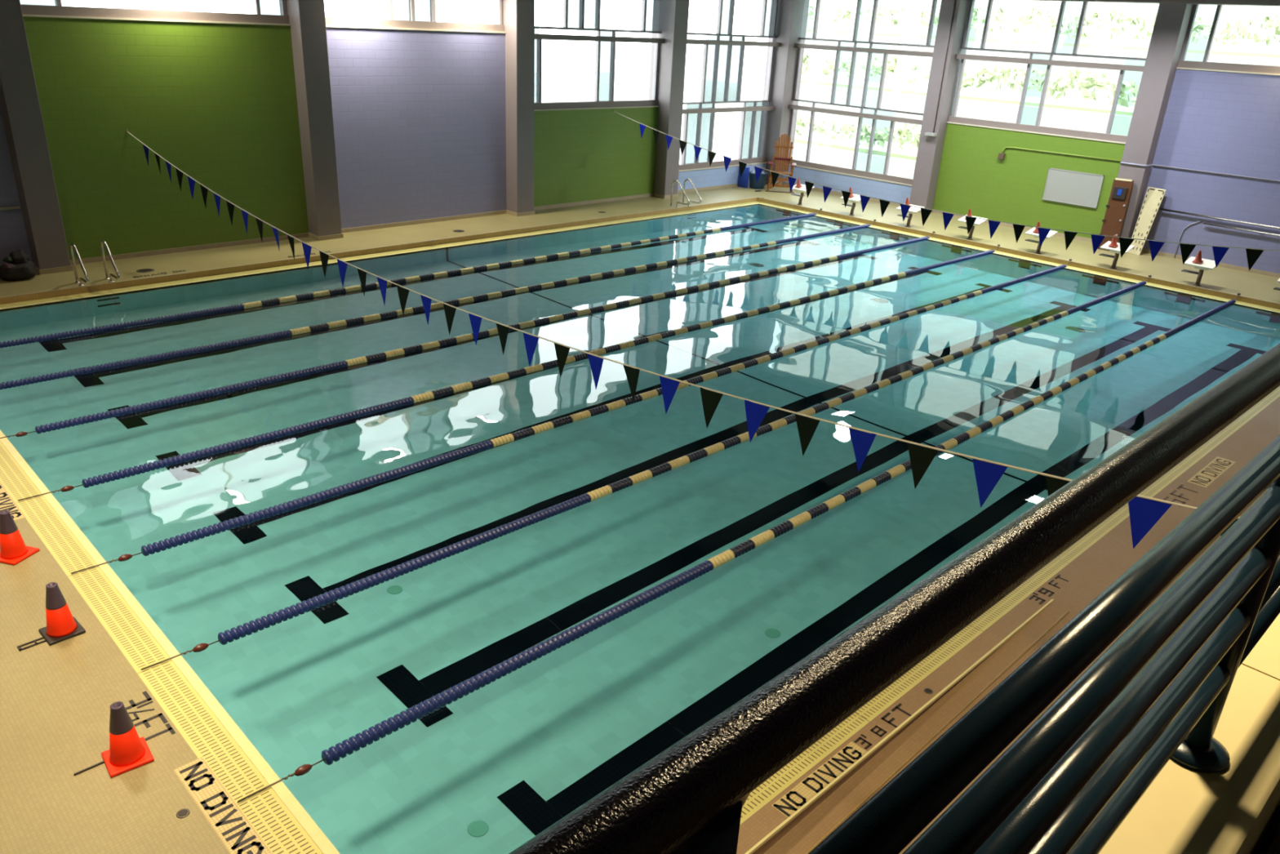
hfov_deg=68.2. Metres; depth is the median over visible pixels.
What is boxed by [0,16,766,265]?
wall
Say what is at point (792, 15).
column
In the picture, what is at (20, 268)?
bag
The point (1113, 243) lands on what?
cone
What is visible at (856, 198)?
starting block
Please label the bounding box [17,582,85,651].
traffic cone
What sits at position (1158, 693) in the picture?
balcony railing
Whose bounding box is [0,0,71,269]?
column
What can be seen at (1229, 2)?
trim
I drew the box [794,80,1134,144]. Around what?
ground
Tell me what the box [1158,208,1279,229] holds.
pipe
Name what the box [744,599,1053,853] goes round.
trim
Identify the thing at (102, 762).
bar
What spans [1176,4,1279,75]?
window
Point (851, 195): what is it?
cone
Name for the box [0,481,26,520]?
floor marking
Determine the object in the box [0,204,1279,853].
pool water
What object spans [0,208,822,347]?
lane rope
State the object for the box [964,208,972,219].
cone
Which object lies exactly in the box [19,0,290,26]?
window
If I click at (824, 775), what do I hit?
floor marking
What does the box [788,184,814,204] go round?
starting block
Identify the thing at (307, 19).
column
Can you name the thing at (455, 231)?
floor drain
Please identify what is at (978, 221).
starting block
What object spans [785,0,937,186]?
window
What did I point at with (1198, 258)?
cone
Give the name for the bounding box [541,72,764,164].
ground
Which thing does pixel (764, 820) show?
floor
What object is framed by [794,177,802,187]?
cone
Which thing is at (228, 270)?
trim
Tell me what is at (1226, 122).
wall
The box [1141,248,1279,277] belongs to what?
baseboard
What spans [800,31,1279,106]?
ground
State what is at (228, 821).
floor marking
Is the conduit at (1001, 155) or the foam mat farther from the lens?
the foam mat
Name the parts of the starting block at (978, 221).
post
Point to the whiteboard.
(1064, 186)
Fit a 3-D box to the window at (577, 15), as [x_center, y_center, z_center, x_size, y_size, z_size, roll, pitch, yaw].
[-1.278,-11.109,27.360,5.320,3.630,0.320,-19,31,-41]
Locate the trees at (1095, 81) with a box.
[800,51,1139,115]
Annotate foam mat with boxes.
[737,166,749,188]
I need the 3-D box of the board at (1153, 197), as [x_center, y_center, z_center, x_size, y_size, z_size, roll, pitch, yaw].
[13.799,-5.595,25.776,0.432,1.772,0.469,-19,31,-41]
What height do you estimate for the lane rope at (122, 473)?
0.238 m
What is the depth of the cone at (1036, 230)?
25.29 m
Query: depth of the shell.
23.00 m
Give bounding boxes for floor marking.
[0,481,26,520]
[110,690,175,740]
[133,270,185,277]
[173,756,272,853]
[287,251,330,257]
[771,741,866,817]
[853,702,911,749]
[1028,573,1068,604]
[1163,456,1235,506]
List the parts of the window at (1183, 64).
sill, rail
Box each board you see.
[1097,177,1133,250]
[1127,186,1166,255]
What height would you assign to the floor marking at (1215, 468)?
0.004 m
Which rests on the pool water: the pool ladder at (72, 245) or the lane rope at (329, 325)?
the lane rope at (329, 325)
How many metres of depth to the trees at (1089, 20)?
47.32 m
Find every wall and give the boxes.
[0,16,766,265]
[782,68,1279,273]
[1257,812,1279,853]
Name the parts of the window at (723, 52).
pane, pane, pane, rail, sill, pane, rail, pane, pane, pane, pane, pane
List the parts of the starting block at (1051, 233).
post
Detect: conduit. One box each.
[924,0,955,136]
[997,146,1279,182]
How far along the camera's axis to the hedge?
41.14 m
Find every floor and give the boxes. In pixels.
[0,183,1279,303]
[0,410,1279,853]
[736,396,1279,853]
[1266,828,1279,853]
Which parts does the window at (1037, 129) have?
sill, rail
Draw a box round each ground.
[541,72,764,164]
[792,135,917,178]
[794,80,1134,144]
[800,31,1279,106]
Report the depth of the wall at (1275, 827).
2.10 m
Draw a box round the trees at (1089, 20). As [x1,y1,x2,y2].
[806,0,1279,57]
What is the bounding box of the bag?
[0,248,37,280]
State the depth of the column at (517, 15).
25.66 m
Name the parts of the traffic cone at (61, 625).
handle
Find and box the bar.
[73,760,104,775]
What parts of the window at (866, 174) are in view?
sill, rail, rail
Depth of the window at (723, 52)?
31.76 m
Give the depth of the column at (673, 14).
29.45 m
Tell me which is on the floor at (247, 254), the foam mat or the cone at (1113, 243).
the foam mat
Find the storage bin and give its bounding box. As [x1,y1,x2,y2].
[749,170,767,189]
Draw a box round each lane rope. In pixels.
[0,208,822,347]
[0,219,875,389]
[0,231,935,438]
[17,244,999,501]
[71,258,1071,573]
[141,275,1151,670]
[237,293,1240,802]
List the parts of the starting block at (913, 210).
post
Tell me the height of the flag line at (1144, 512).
1.349 m
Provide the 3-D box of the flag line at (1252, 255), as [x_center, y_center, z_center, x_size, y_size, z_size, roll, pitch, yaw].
[6.743,-5.398,21.777,0.072,1.586,21.906,-19,31,-41]
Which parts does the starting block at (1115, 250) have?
post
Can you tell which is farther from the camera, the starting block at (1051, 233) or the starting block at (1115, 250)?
the starting block at (1051, 233)
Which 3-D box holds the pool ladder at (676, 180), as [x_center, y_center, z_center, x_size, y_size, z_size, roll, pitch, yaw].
[1.429,-7.195,29.177,0.640,0.812,0.821,-19,31,-41]
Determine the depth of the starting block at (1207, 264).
22.82 m
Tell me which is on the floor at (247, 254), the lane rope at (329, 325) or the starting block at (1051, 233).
the starting block at (1051, 233)
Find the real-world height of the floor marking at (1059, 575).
0.002 m
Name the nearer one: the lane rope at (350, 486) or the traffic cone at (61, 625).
the traffic cone at (61, 625)
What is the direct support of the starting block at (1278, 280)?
on the floor at (247, 254)
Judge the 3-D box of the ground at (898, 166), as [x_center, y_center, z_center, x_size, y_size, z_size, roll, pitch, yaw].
[36.900,-0.104,19.163,6.000,1.750,82.500,-19,31,-41]
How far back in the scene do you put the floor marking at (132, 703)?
7.66 m
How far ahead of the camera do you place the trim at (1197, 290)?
25.23 m
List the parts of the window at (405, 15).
pane, rail, sill, pane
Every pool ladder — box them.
[69,240,119,285]
[670,178,702,207]
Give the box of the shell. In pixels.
[3,204,1279,313]
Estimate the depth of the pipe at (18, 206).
18.58 m
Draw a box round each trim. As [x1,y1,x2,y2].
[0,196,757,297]
[0,197,757,304]
[0,430,340,853]
[739,386,1279,824]
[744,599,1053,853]
[757,197,1279,309]
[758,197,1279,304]
[804,610,1069,853]
[1022,0,1279,6]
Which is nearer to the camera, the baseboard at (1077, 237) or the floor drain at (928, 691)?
the floor drain at (928, 691)
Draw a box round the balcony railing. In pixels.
[508,342,1279,853]
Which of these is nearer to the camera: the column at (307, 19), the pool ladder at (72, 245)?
the pool ladder at (72, 245)
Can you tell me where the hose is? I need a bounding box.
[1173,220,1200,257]
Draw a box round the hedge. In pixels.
[794,111,921,159]
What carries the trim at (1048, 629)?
attached to the floor at (55, 700)
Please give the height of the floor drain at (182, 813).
0.008 m
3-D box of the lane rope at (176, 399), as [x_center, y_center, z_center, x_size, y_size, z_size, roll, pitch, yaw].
[0.034,-2.699,19.757,23.650,0.238,0.132,-19,31,-41]
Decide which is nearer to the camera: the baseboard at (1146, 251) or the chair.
the baseboard at (1146, 251)
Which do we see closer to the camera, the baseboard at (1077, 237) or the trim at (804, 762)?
the trim at (804, 762)
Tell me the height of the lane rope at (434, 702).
0.238 m
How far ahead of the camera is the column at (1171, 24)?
24.89 m
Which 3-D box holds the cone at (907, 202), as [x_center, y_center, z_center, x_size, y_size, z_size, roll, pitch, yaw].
[7.907,-6.629,27.926,0.197,0.301,0.200,-19,31,-41]
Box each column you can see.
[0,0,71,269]
[285,0,342,236]
[494,0,534,213]
[648,0,689,195]
[762,0,809,182]
[909,0,975,209]
[1117,3,1193,243]
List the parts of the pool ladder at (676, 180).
grab rail, grab rail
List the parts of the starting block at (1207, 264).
post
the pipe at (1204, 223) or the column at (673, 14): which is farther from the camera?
the column at (673, 14)
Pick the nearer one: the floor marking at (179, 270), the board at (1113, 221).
the floor marking at (179, 270)
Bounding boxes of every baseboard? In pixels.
[34,182,749,274]
[764,180,902,206]
[932,209,1092,242]
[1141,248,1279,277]
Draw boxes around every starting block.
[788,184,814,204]
[840,193,861,215]
[896,204,924,226]
[957,214,987,239]
[1024,227,1057,253]
[1098,240,1134,269]
[1181,256,1220,286]
[1273,278,1279,290]
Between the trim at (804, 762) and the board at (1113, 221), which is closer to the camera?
the trim at (804, 762)
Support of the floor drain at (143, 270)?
on the floor at (247, 254)
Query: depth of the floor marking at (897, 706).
7.96 m
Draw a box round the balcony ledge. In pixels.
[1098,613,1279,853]
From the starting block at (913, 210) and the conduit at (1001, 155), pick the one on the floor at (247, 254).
the starting block at (913, 210)
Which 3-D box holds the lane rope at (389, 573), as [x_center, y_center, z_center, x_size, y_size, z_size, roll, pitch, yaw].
[4.191,-0.807,15.867,23.650,0.238,0.132,-19,31,-41]
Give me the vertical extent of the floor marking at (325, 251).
0.002 m
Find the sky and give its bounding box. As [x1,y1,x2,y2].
[806,0,1279,54]
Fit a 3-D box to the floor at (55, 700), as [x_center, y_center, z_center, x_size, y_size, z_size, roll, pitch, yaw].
[-0.751,-0.135,14.851,32.230,0.800,20.030,-19,31,-41]
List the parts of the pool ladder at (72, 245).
grab rail, grab rail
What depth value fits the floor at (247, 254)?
24.64 m
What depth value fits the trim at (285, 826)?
8.12 m
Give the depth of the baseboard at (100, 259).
23.79 m
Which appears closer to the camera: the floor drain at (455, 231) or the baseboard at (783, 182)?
the floor drain at (455, 231)
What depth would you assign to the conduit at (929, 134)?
28.85 m
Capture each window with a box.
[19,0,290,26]
[325,0,506,33]
[533,0,664,111]
[679,0,780,171]
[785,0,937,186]
[946,0,1146,144]
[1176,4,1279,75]
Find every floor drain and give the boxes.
[136,268,154,272]
[176,808,190,817]
[453,230,464,232]
[924,688,933,693]
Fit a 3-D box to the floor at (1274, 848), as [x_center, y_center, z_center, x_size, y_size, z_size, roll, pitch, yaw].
[8.824,-0.650,6.435,35.300,0.150,3.650,-19,31,-41]
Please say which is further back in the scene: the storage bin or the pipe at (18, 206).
the storage bin
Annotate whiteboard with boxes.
[1042,168,1104,208]
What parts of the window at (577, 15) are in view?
pane, pane, pane, rail, sill, pane, pane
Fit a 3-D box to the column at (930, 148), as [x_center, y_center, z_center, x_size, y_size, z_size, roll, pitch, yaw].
[9.418,-10.507,29.298,0.900,7.600,0.610,-19,31,-41]
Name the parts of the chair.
leg, cross rail, cross rail, rail, rail, leg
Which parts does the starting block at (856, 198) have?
post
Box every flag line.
[125,129,1239,548]
[613,110,1279,271]
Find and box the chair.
[765,133,796,193]
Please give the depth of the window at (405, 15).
23.31 m
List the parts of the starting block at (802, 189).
post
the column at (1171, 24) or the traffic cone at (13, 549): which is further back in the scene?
the column at (1171, 24)
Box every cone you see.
[0,510,39,564]
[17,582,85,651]
[101,701,154,777]
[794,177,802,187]
[848,186,854,197]
[905,197,911,207]
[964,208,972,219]
[1032,221,1039,232]
[1107,235,1118,247]
[1191,250,1204,263]
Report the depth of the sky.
49.12 m
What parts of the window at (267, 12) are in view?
pane, sill, pane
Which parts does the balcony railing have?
post, rail, rail, rail, rail, rail, post, rail, rail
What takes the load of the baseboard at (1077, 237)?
attached to the wall at (1226, 122)
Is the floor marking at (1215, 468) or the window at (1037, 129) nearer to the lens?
the floor marking at (1215, 468)
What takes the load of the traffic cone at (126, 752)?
on the floor at (55, 700)
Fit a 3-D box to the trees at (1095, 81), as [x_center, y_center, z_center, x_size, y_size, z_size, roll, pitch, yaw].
[24.770,-11.556,34.170,1.526,1.850,50.188,-19,31,-41]
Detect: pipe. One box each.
[0,205,20,210]
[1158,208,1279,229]
[1203,222,1279,236]

